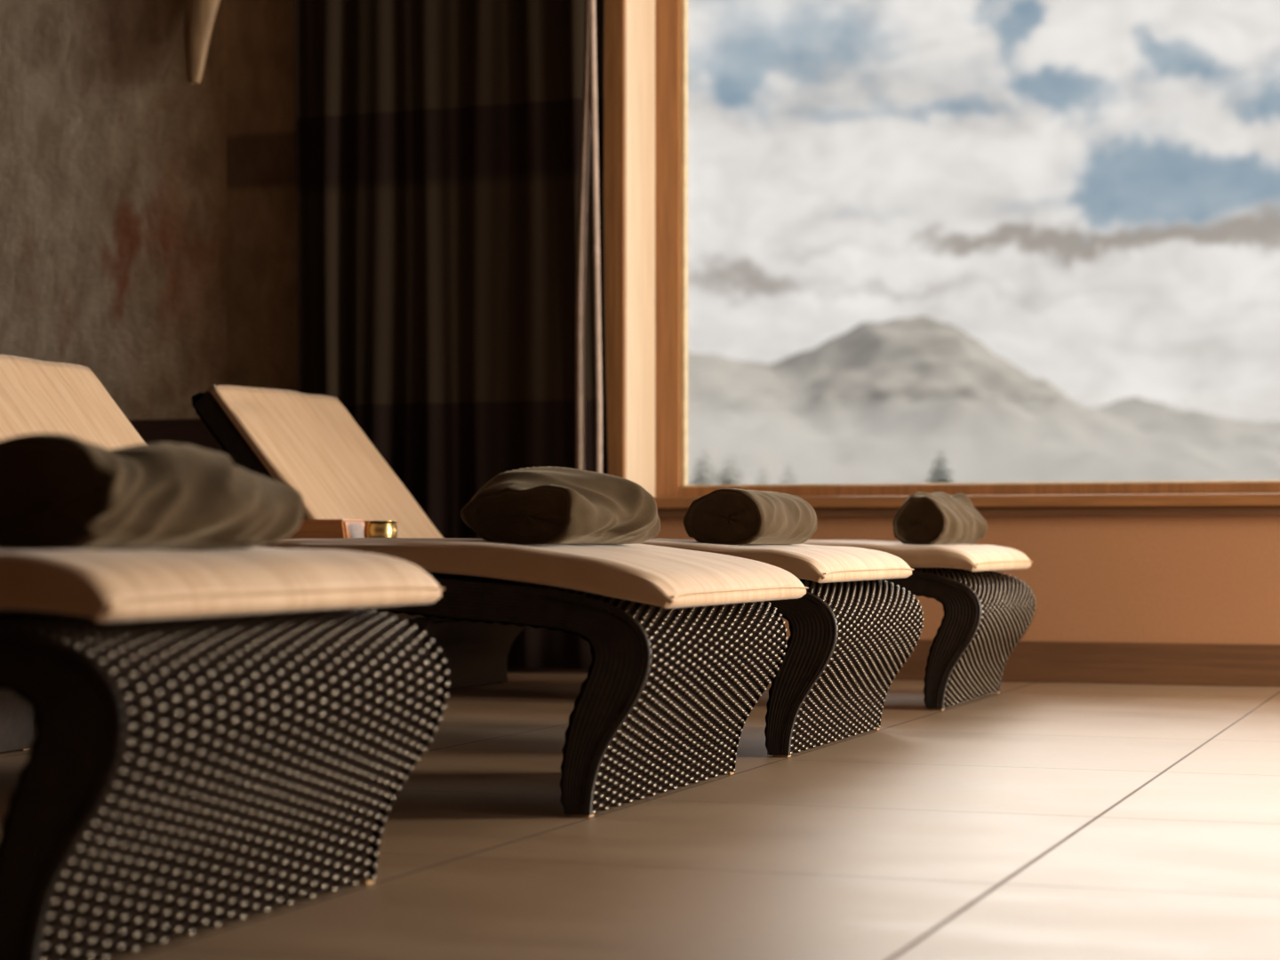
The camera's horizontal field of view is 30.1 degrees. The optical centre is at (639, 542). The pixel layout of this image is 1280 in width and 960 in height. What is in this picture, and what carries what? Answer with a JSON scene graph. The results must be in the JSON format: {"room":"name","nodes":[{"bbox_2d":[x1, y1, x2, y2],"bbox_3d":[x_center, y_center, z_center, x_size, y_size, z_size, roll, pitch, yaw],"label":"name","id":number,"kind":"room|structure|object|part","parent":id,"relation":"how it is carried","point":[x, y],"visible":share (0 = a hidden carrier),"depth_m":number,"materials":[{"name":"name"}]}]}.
{"room":"spa","nodes":[
{"label":"spa","id":0,"kind":"room"},
{"bbox_2d":[0,672,1279,959],"bbox_3d":[-0.071,0.500,2.311,9.500,0.200,10.100,0,0,20],"label":"floor","id":1,"kind":"structure","parent":0,"point":[1026,820],"depth_m":3.19,"materials":[{"name":"tile"}]},
{"bbox_2d":[0,546,449,959],"bbox_3d":[-1.337,-0.013,2.796,2.132,0.826,0.720,0,0,20],"label":"sun lounger","id":2,"kind":"object","parent":1,"relation":"on","point":[222,735],"visible":0.99,"depth_m":2.31,"materials":[{"name":"brown wicker"}]},
{"bbox_3d":[-1.382,-0.003,2.812,2.037,0.797,0.700,0,0,20],"label":"under panel","id":3,"kind":"part","parent":2,"relation":"part of","materials":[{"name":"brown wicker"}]},
{"bbox_3d":[-1.454,-0.001,2.469,2.120,0.795,0.006,0,0,20],"label":"panel","id":4,"kind":"part","parent":2,"relation":"part of","materials":[{"name":"brown wicker"}]},
{"bbox_2d":[0,433,303,550],"bbox_3d":[-0.510,-0.048,2.423,0.216,0.112,0.361,0,0,20],"label":"rolled towel","id":5,"kind":"object","parent":2,"relation":"on","point":[58,491],"visible":1,"depth_m":2.31,"materials":[{"name":"grey fabric"}]},
{"bbox_3d":[-1.321,-0.141,2.790,2.064,0.571,0.720,0,0,20],"label":"mattress","id":6,"kind":"part","parent":2,"relation":"part of","materials":[{"name":"beige fabric"}]},
{"bbox_3d":[-1.219,-0.001,3.123,2.120,0.795,0.006,0,0,20],"label":"panel","id":7,"kind":"part","parent":2,"relation":"part of","materials":[{"name":"brown wicker"}]},
{"bbox_2d":[0,537,808,817],"bbox_3d":[-0.849,-0.013,4.105,2.164,0.826,0.720,0,0,20],"label":"sun lounger","id":8,"kind":"object","parent":1,"relation":"on","point":[684,644],"visible":0.65,"depth_m":3.54,"materials":[{"name":"brown wicker"}]},
{"bbox_3d":[-1.272,0.298,4.257,0.145,0.196,0.706,0,0,20],"label":"leg","id":9,"kind":"part","parent":8,"relation":"part of","materials":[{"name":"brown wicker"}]},
{"bbox_3d":[-0.909,-0.003,4.127,2.037,0.797,0.700,0,0,20],"label":"under panel","id":10,"kind":"part","parent":8,"relation":"part of","materials":[{"name":"brown wicker"}]},
{"bbox_3d":[-0.981,-0.001,3.784,2.120,0.795,0.006,0,0,20],"label":"panel","id":11,"kind":"part","parent":8,"relation":"part of","materials":[{"name":"brown wicker"}]},
{"bbox_3d":[-0.827,-0.141,4.097,2.109,0.571,0.720,0,0,20],"label":"mattress","id":12,"kind":"part","parent":8,"relation":"part of","materials":[{"name":"beige fabric"}]},
{"bbox_2d":[460,466,660,543],"bbox_3d":[-0.105,-0.058,3.779,0.265,0.122,0.415,0,0,20],"label":"rolled towel","id":13,"kind":"object","parent":8,"relation":"on","point":[540,505],"visible":1,"depth_m":3.63,"materials":[{"name":"grey fabric"}]},
{"bbox_3d":[0.055,0.229,3.780,0.179,0.333,0.706,0,0,20],"label":"foot panel","id":14,"kind":"part","parent":8,"relation":"part of","materials":[{"name":"brown wicker"}]},
{"bbox_3d":[-0.746,-0.001,4.438,2.120,0.795,0.006,0,0,20],"label":"panel","id":15,"kind":"part","parent":8,"relation":"part of","materials":[{"name":"brown wicker"}]},
{"bbox_2d":[0,354,924,757],"bbox_3d":[-0.515,-0.013,5.079,2.132,0.826,0.720,0,0,20],"label":"sun lounger","id":16,"kind":"object","parent":1,"relation":"on","point":[852,631],"visible":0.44,"depth_m":4.72,"materials":[{"name":"brown wicker"}]},
{"bbox_3d":[-0.505,-0.141,5.075,2.051,0.571,0.720,0,0,20],"label":"mattress","id":17,"kind":"part","parent":16,"relation":"part of","materials":[{"name":"beige fabric"}]},
{"bbox_3d":[-0.560,-0.003,5.095,2.037,0.797,0.700,0,0,20],"label":"under panel","id":18,"kind":"part","parent":16,"relation":"part of","materials":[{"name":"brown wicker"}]},
{"bbox_2d":[683,488,817,544],"bbox_3d":[0.226,-0.050,4.759,0.184,0.109,0.396,0,0,20],"label":"rolled towel","id":19,"kind":"object","parent":16,"relation":"on","point":[724,516],"visible":1,"depth_m":4.60,"materials":[{"name":"grey fabric"}]},
{"bbox_3d":[-0.633,-0.001,4.752,2.120,0.795,0.006,0,0,20],"label":"panel","id":20,"kind":"part","parent":16,"relation":"part of","materials":[{"name":"brown wicker"}]},
{"bbox_3d":[0.404,0.229,4.748,0.179,0.333,0.706,0,0,20],"label":"foot panel","id":21,"kind":"part","parent":16,"relation":"part of","materials":[{"name":"brown wicker"}]},
{"bbox_3d":[-0.397,-0.001,5.406,2.120,0.795,0.006,0,0,20],"label":"panel","id":22,"kind":"part","parent":16,"relation":"part of","materials":[{"name":"brown wicker"}]},
{"bbox_2d":[191,384,1036,711],"bbox_3d":[-0.073,-0.013,6.307,2.132,0.826,0.720,0,0,20],"label":"sun lounger","id":23,"kind":"object","parent":1,"relation":"on","point":[308,444],"visible":0.54,"depth_m":6.29,"materials":[{"name":"brown wicker"}]},
{"bbox_3d":[-0.481,0.298,6.453,0.145,0.196,0.706,0,0,20],"label":"leg","id":24,"kind":"part","parent":23,"relation":"part of","materials":[{"name":"brown wicker"}]},
{"bbox_3d":[-0.057,-0.141,6.301,2.064,0.571,0.720,0,0,20],"label":"mattress","id":25,"kind":"part","parent":23,"relation":"part of","materials":[{"name":"beige fabric"}]},
{"bbox_2d":[892,491,987,544],"bbox_3d":[0.755,-0.061,5.988,0.160,0.134,0.488,0,0,20],"label":"rolled towel","id":26,"kind":"object","parent":23,"relation":"on","point":[924,518],"visible":0.97,"depth_m":5.79,"materials":[{"name":"grey fabric"}]},
{"bbox_3d":[0.846,0.229,5.976,0.179,0.333,0.706,0,0,20],"label":"foot panel","id":27,"kind":"part","parent":23,"relation":"part of","materials":[{"name":"brown wicker"}]},
{"bbox_3d":[0.045,-0.001,6.634,2.120,0.795,0.006,0,0,20],"label":"panel","id":28,"kind":"part","parent":23,"relation":"part of","materials":[{"name":"brown wicker"}]},
{"bbox_3d":[-0.713,0.205,5.842,0.400,0.390,0.340,0,0,20],"label":"side table","id":29,"kind":"object","parent":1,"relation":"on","visible":0},
{"bbox_2d":[284,519,364,539],"bbox_3d":[-0.784,-0.023,5.867,0.207,0.066,0.138,0,0,20],"label":"book","id":30,"kind":"object","parent":29,"relation":"on","point":[308,528],"visible":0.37,"depth_m":5.80,"materials":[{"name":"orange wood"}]},
{"bbox_2d":[363,520,397,537],"bbox_3d":[-0.633,-0.021,5.813,0.086,0.062,0.086,0,0,20],"label":"candle cup","id":31,"kind":"object","parent":29,"relation":"on","point":[372,529],"visible":0.63,"depth_m":5.78,"materials":[{"name":"gold metal"}]},
{"bbox_2d":[0,0,1279,644],"bbox_3d":[1.562,-0.975,6.848,9.500,2.750,0.345,0,0,20],"label":"wall","id":32,"kind":"structure","parent":0,"point":[148,214],"depth_m":7.75,"materials":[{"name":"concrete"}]},
{"bbox_2d":[184,0,220,84],"bbox_3d":[-1.334,-1.765,7.649,0.295,0.570,0.098,0,0,20],"label":"wall ornament","id":33,"kind":"object","parent":32,"relation":"attached to","point":[199,15],"visible":1,"depth_m":7.66,"materials":[{"name":"beige wood"}]},
{"bbox_2d":[128,418,587,673],"bbox_3d":[-1.416,0.000,7.727,2.700,0.800,0.020,0,0,20],"label":"baseboard","id":34,"kind":"structure","parent":32,"relation":"attached to","point":[190,431],"depth_m":7.74,"materials":[{"name":"brown wood"}]},
{"bbox_2d":[604,0,1279,518],"bbox_3d":[2.581,-1.151,6.460,5.680,2.158,0.395,0,0,20],"label":"window","id":35,"kind":"structure","parent":32,"relation":"in","point":[646,41],"depth_m":7.28,"materials":[{"name":"brown wood"}]},
{"bbox_3d":[2.526,-1.167,6.307,5.680,2.125,0.019,0,0,20],"label":"casing","id":36,"kind":"part","parent":35,"relation":"part of","materials":[{"name":"brown wood"}]},
{"bbox_3d":[2.580,-0.117,6.415,5.591,0.035,0.309,0,0,20],"label":"sill","id":37,"kind":"part","parent":35,"relation":"part of","materials":[{"name":"brown wood"}]},
{"bbox_3d":[2.538,-0.086,6.298,5.571,0.028,0.027,0,0,20],"label":"apron moulding","id":38,"kind":"part","parent":35,"relation":"part of","materials":[{"name":"brown wood"}]},
{"bbox_2d":[784,637,1279,687],"bbox_3d":[2.804,0.342,6.210,6.130,0.117,0.014,0,0,20],"label":"baseboard","id":39,"kind":"structure","parent":32,"relation":"attached to","point":[1040,661],"depth_m":6.71,"materials":[{"name":"brown wood"}]},
{"bbox_3d":[-0.071,-2.450,2.311,9.500,0.200,10.100,0,0,20],"label":"ceiling","id":40,"kind":"structure","parent":0,"visible":0},
{"bbox_2d":[294,0,608,669],"bbox_3d":[-0.606,-0.982,7.335,1.140,2.734,0.089,0,0,20],"label":"curtain","id":41,"kind":"object","parent":40,"relation":"hanging from","point":[450,154],"visible":0.69,"depth_m":7.35,"materials":[{"name":"fabric"}]},
{"label":"outside","id":42,"kind":"structure","parent":0,"visible":0},
{"bbox_3d":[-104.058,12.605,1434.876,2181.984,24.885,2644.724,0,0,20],"label":"hillside","id":43,"kind":"object","parent":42,"visible":0},
{"bbox_2d":[689,451,723,484],"bbox_3d":[9.902,-1.233,370.680,24.016,25.698,24.874,0,0,20],"label":"fir tree","id":44,"kind":"object","parent":43,"relation":"on","point":[700,468],"visible":0.16,"depth_m":369.20,"materials":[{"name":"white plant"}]},
{"bbox_2d":[717,456,744,484],"bbox_3d":[18.597,-1.958,469.854,26.309,29.757,28.425,0,0,20],"label":"fir tree","id":45,"kind":"object","parent":43,"relation":"on","point":[730,479],"visible":0.16,"depth_m":469.34,"materials":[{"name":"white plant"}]},
{"bbox_2d":[756,465,770,482],"bbox_3d":[15.324,-0.885,289.966,11.062,16.842,10.114,0,0,20],"label":"fir tree","id":46,"kind":"object","parent":43,"relation":"on","point":[761,480],"visible":0.11,"depth_m":289.65,"materials":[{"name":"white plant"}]},
{"bbox_2d":[780,463,796,484],"bbox_3d":[21.755,-1.319,344.704,13.919,20.276,13.569,0,0,20],"label":"fir tree","id":47,"kind":"object","parent":43,"relation":"on","point":[788,469],"visible":0.12,"depth_m":344.64,"materials":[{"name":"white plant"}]},
{"bbox_2d":[927,452,953,482],"bbox_3d":[24.215,0.152,190.138,12.617,14.624,12.354,0,0,20],"label":"fir tree","id":48,"kind":"object","parent":43,"relation":"on","point":[940,478],"visible":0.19,"depth_m":189.54,"materials":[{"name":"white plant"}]},
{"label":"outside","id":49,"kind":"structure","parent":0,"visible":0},
{"bbox_2d":[688,315,1279,485],"bbox_3d":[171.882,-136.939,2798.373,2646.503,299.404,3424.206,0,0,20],"label":"mountain","id":50,"kind":"structure","parent":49,"point":[874,403],"depth_m":2200.62}
]}

